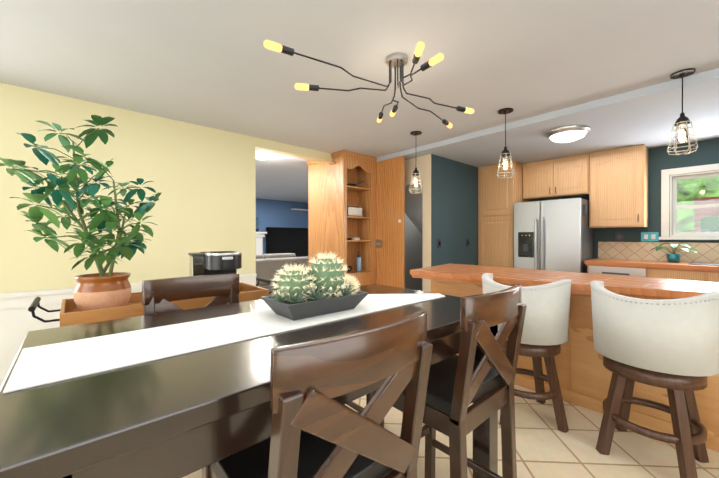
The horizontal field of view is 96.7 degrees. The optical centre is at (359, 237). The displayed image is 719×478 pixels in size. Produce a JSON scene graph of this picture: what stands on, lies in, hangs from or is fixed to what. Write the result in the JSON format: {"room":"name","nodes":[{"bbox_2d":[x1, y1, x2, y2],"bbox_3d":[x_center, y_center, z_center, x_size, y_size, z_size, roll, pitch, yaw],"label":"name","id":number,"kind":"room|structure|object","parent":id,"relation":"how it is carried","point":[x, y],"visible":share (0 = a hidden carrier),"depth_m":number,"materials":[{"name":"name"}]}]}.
{"room":"dining room and kitchen","nodes":[
{"label":"dining room and kitchen","id":0,"kind":"room"},
{"bbox_2d":[0,83,331,386],"bbox_3d":[-2.652,-0.003,2.757,5.950,2.450,0.150,0,0,-42],"label":"wall","id":1,"kind":"structure","parent":0,"point":[203,178],"depth_m":3.12,"materials":[{"name":"yellow paint"}]},
{"bbox_2d":[0,0,718,202],"bbox_3d":[-1.170,-1.282,4.283,10.400,0.100,11.800,0,0,-42],"label":"ceiling","id":2,"kind":"structure","parent":0,"point":[215,64],"depth_m":2.20,"materials":[{"name":"white paint"}]},
{"bbox_2d":[256,150,273,159],"bbox_3d":[-1.401,-1.180,4.573,0.340,0.105,0.340,0,0,-42],"label":"ceiling light","id":3,"kind":"object","parent":2,"relation":"attached to","point":[262,155],"visible":0.6,"depth_m":4.49,"materials":[{"name":"white metal"}]},
{"bbox_2d":[264,40,473,127],"bbox_3d":[0.222,-1.099,2.191,1.777,0.254,0.973,0,0,-42],"label":"chandelier","id":4,"kind":"object","parent":2,"relation":"hanging from","point":[396,60],"visible":1,"depth_m":2.13,"materials":[{"name":"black metal"}]},
{"bbox_2d":[409,131,422,193],"bbox_3d":[0.662,-0.874,3.748,0.166,0.713,0.166,0,0,-42],"label":"pendant light","id":5,"kind":"object","parent":2,"relation":"hanging from","point":[416,173],"visible":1,"depth_m":3.73,"materials":[{"name":"brown metal"}]},
{"bbox_2d":[496,108,514,178],"bbox_3d":[1.411,-0.902,3.089,0.166,0.653,0.166,0,0,-42],"label":"pendant light","id":6,"kind":"object","parent":2,"relation":"hanging from","point":[505,151],"visible":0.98,"depth_m":3.08,"materials":[{"name":"brown metal"}]},
{"bbox_2d":[667,68,697,154],"bbox_3d":[2.404,-0.925,2.380,0.166,0.603,0.166,0,0,-42],"label":"pendant light","id":7,"kind":"object","parent":2,"relation":"hanging from","point":[682,120],"visible":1,"depth_m":2.37,"materials":[{"name":"brown metal"}]},
{"bbox_2d":[376,156,404,287],"bbox_3d":[0.451,0.024,4.753,0.040,2.385,0.538,0,0,-42],"label":"wall","id":8,"kind":"structure","parent":0,"point":[390,213],"depth_m":4.71,"materials":[{"name":"brown wood"}]},
{"bbox_2d":[376,220,400,247],"bbox_3d":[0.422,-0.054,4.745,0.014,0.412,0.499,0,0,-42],"label":"light switch","id":9,"kind":"object","parent":8,"relation":"attached to","point":[378,243],"visible":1,"depth_m":4.88,"materials":[{"name":"silver metal"}]},
{"bbox_2d":[405,154,477,291],"bbox_3d":[1.295,0.023,5.407,2.090,2.385,1.030,0,0,-42],"label":"wall","id":10,"kind":"structure","parent":0,"point":[446,209],"depth_m":4.85,"materials":[{"name":"teal paint"}]},
{"bbox_2d":[438,239,468,247],"bbox_3d":[1.439,0.081,4.836,0.861,0.120,0.011,0,0,-42],"label":"door handle","id":11,"kind":"object","parent":10,"relation":"attached to","point":[439,243],"visible":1,"depth_m":4.59,"materials":[{"name":"black metal"}]},
{"bbox_2d":[182,384,718,477],"bbox_3d":[0.133,1.275,1.808,9.040,0.100,6.360,0,0,-42],"label":"floor","id":12,"kind":"structure","parent":0,"point":[546,447],"depth_m":1.84,"materials":[{"name":"tile"}]},
{"bbox_2d":[28,277,273,326],"bbox_3d":[-1.094,0.761,1.891,1.184,0.925,0.440,0,0,-42],"label":"bar cart","id":13,"kind":"object","parent":12,"relation":"on","point":[247,292],"visible":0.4,"depth_m":1.59,"materials":[{"name":"brown wood"}]},
{"bbox_2d":[0,115,161,311],"bbox_3d":[-1.392,-0.127,1.646,0.674,1.044,0.584,0,0,-42],"label":"plant","id":14,"kind":"object","parent":13,"relation":"on","point":[102,289],"visible":1,"depth_m":1.61,"materials":[{"name":"green plant"}]},
{"bbox_2d":[188,251,241,275],"bbox_3d":[-0.904,0.242,2.011,0.272,0.304,0.362,0,0,-34],"label":"slow cooker","id":15,"kind":"object","parent":13,"relation":"on","point":[215,262],"visible":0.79,"depth_m":1.94,"materials":[{"name":"black plastic"}]},
{"bbox_2d":[142,273,238,315],"bbox_3d":[-0.668,0.709,1.413,0.435,1.036,0.490,0,0,-42],"label":"dining chair","id":16,"kind":"object","parent":12,"relation":"on","point":[159,296],"visible":0.31,"depth_m":1.55,"materials":[{"name":"brown wood"}]},
{"bbox_2d":[0,284,497,477],"bbox_3d":[-0.209,0.772,1.300,1.655,0.910,0.900,0,0,-42],"label":"dining table","id":17,"kind":"object","parent":12,"relation":"on","point":[181,416],"visible":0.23,"depth_m":0.67,"materials":[{"name":"black wood"}]},
{"bbox_2d":[3,293,445,393],"bbox_3d":[-0.231,0.314,1.320,1.630,0.003,0.340,0,0,-42],"label":"table runner","id":18,"kind":"object","parent":17,"relation":"on","point":[45,364],"visible":0.77,"depth_m":0.96,"materials":[{"name":"fabric"}]},
{"bbox_2d":[260,251,368,320],"bbox_3d":[-0.174,0.183,1.352,0.439,0.257,0.247,0,0,-42],"label":"potted cactus","id":19,"kind":"object","parent":18,"relation":"on","point":[325,285],"visible":1,"depth_m":1.29,"materials":[{"name":"grey"}]},
{"bbox_2d":[202,311,432,477],"bbox_3d":[-0.127,0.711,0.851,0.435,1.036,0.490,0,0,-42],"label":"dining chair","id":20,"kind":"object","parent":12,"relation":"on","point":[318,430],"visible":0.83,"depth_m":0.67,"materials":[{"name":"brown wood"}]},
{"bbox_2d":[274,267,371,413],"bbox_3d":[-0.191,0.708,1.839,0.435,1.036,0.490,0,0,-42],"label":"dining chair","id":21,"kind":"object","parent":12,"relation":"on","point":[355,406],"depth_m":1.90,"materials":[{"name":"brown wood"}]},
{"bbox_2d":[306,150,376,285],"bbox_3d":[-0.305,-0.008,5.045,0.700,2.448,0.956,0,0,-42],"label":"bookcase","id":22,"kind":"object","parent":12,"relation":"on","point":[332,225],"visible":0.71,"depth_m":4.89,"materials":[{"name":"brown wood"}]},
{"bbox_2d":[347,206,362,216],"bbox_3d":[-0.141,-0.390,4.801,0.300,0.150,0.240,0,0,-42],"label":"basket","id":23,"kind":"object","parent":22,"relation":"in","point":[354,211],"visible":0.42,"depth_m":4.71,"materials":[{"name":"white"}]},
{"bbox_2d":[347,181,363,186],"bbox_3d":[-0.109,-0.804,4.839,0.301,0.108,0.244,0,0,-42],"label":"pan","id":24,"kind":"object","parent":22,"relation":"in","point":[355,185],"visible":0.38,"depth_m":4.77,"materials":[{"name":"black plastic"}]},
{"bbox_2d":[356,252,360,271],"bbox_3d":[-0.009,0.363,4.895,0.074,0.303,0.076,0,0,-42],"label":"bottle","id":25,"kind":"object","parent":22,"relation":"in","point":[358,263],"visible":1,"depth_m":4.87,"materials":[{"name":"blue glass"}]},
{"bbox_2d":[372,284,526,477],"bbox_3d":[0.361,0.709,1.326,0.435,1.036,0.490,0,0,-42],"label":"dining chair","id":26,"kind":"object","parent":12,"relation":"on","point":[460,383],"visible":0.71,"depth_m":1.16,"materials":[{"name":"brown wood"}]},
{"bbox_2d":[478,161,529,267],"bbox_3d":[2.390,0.024,5.289,0.625,2.382,0.596,0,0,-42],"label":"pantry cabinet","id":27,"kind":"object","parent":12,"relation":"on","point":[498,197],"visible":0.58,"depth_m":5.05,"materials":[{"name":"brown wood"}]},
{"bbox_2d":[482,273,571,432],"bbox_3d":[1.147,0.749,2.228,0.557,0.959,0.550,0,0,44],"label":"bar stool","id":28,"kind":"object","parent":12,"relation":"on","point":[545,328],"visible":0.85,"depth_m":2.01,"materials":[{"name":"white leather"}]},
{"bbox_2d":[514,198,593,272],"bbox_3d":[2.838,0.347,4.683,0.732,1.740,0.875,0,0,-42],"label":"fridge","id":29,"kind":"object","parent":12,"relation":"on","point":[554,235],"visible":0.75,"depth_m":4.43,"materials":[{"name":"grey metal"}]},
{"bbox_2d":[431,279,718,451],"bbox_3d":[2.161,0.792,2.044,0.482,0.865,3.808,0,0,-42],"label":"kitchen island","id":30,"kind":"object","parent":12,"relation":"on","point":[584,375],"depth_m":2.29,"materials":[{"name":"brown wood"}]},
{"bbox_2d":[410,263,718,299],"bbox_3d":[2.007,0.339,1.965,0.930,0.068,3.896,0,0,-42],"label":"island countertop","id":31,"kind":"structure","parent":30,"relation":"on","point":[629,286],"depth_m":2.33,"materials":[{"name":"brown wood"}]},
{"bbox_2d":[590,280,718,477],"bbox_3d":[1.624,0.750,1.785,0.534,0.959,0.557,0,0,-36],"label":"bar stool","id":32,"kind":"object","parent":12,"relation":"on","point":[671,346],"visible":1,"depth_m":1.61,"materials":[{"name":"white leather"}]},
{"bbox_2d":[377,68,718,166],"bbox_3d":[2.634,-1.249,4.030,2.340,0.165,6.360,0,0,-42],"label":"ceiling","id":33,"kind":"structure","parent":0,"point":[649,116],"depth_m":3.41,"materials":[{"name":"white paint"}]},
{"bbox_2d":[546,125,590,142],"bbox_3d":[2.277,-1.113,3.499,0.410,0.104,0.410,0,0,-42],"label":"light","id":34,"kind":"object","parent":33,"relation":"attached to","point":[570,133],"visible":1,"depth_m":3.39,"materials":[{"name":"white glass"}]},
{"bbox_2d":[530,138,718,258],"bbox_3d":[3.619,0.025,4.491,0.140,2.385,5.490,0,0,-42],"label":"wall","id":35,"kind":"structure","parent":0,"point":[707,152],"depth_m":4.12,"materials":[{"name":"teal paint"}]},
{"bbox_2d":[523,153,589,200],"bbox_3d":[2.972,-0.887,4.818,0.379,0.557,0.867,0,0,-42],"label":"upper cabinet","id":36,"kind":"object","parent":35,"relation":"attached to","point":[563,177],"visible":0.98,"depth_m":4.68,"materials":[{"name":"brown wood"}]},
{"bbox_2d":[589,144,647,227],"bbox_3d":[3.456,-0.650,4.277,0.379,1.027,0.570,0,0,-42],"label":"upper cabinet","id":37,"kind":"object","parent":35,"relation":"attached to","point":[618,187],"visible":1,"depth_m":4.15,"materials":[{"name":"brown wood"}]},
{"bbox_2d":[615,233,622,240],"bbox_3d":[3.587,-0.009,4.413,0.010,0.115,0.085,0,0,-42],"label":"outlet","id":38,"kind":"object","parent":35,"relation":"attached to","point":[618,236],"depth_m":4.41,"materials":[{"name":"black plastic"}]},
{"bbox_2d":[641,232,658,240],"bbox_3d":[3.796,-0.012,4.179,0.010,0.120,0.170,0,0,-42],"label":"outlet","id":39,"kind":"object","parent":35,"relation":"attached to","point":[649,236],"depth_m":4.18,"materials":[{"name":"teal plastic"}]},
{"bbox_2d":[659,163,718,239],"bbox_3d":[4.302,-0.420,3.671,0.169,0.890,1.250,0,0,-42],"label":"kitchen window","id":40,"kind":"structure","parent":35,"relation":"in","point":[709,169],"depth_m":4.00,"materials":[{"name":"white wood"}]},
{"bbox_2d":[584,242,718,281],"bbox_3d":[4.172,0.606,3.284,0.636,1.231,2.981,0,0,-42],"label":"countertop","id":41,"kind":"structure","parent":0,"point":[638,259],"depth_m":3.89,"materials":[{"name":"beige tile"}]},
{"bbox_2d":[650,243,698,262],"bbox_3d":[4.170,0.167,3.378,0.263,0.264,1.655,0,0,-42],"label":"plants","id":42,"kind":"object","parent":41,"relation":"on","point":[674,257],"visible":1,"depth_m":3.83,"materials":[{"name":"green plant"}]},
{"bbox_3d":[-3.106,1.260,6.463,10.400,0.104,5.980,0,0,-42],"label":"floor","id":43,"kind":"structure","parent":0,"visible":0},
{"bbox_2d":[256,232,266,254],"bbox_3d":[-3.527,0.509,9.756,1.360,1.385,0.299,0,0,-42],"label":"fireplace mantel","id":44,"kind":"object","parent":43,"relation":"on","point":[259,241],"visible":0.23,"depth_m":10.03,"materials":[{"name":"white wood"}]},
{"bbox_2d":[256,253,307,295],"bbox_3d":[-2.069,0.729,5.598,2.400,0.870,0.950,0,0,-42],"label":"sofa","id":45,"kind":"object","parent":43,"relation":"on","point":[267,265],"visible":0.21,"depth_m":5.51,"materials":[{"name":"grey fabric"}]},
{"bbox_2d":[266,227,307,255],"bbox_3d":[-2.289,0.429,10.727,1.700,1.540,0.400,0,0,-42],"label":"tv","id":46,"kind":"object","parent":43,"relation":"on","point":[285,240],"visible":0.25,"depth_m":10.71,"materials":[{"name":"black"}]},
{"label":"outside","id":47,"kind":"structure","parent":0,"visible":0},
{"bbox_2d":[677,176,718,231],"bbox_3d":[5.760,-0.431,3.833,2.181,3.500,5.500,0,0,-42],"label":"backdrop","id":48,"kind":"structure","parent":47,"point":[707,191],"depth_m":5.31,"materials":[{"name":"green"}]}
]}

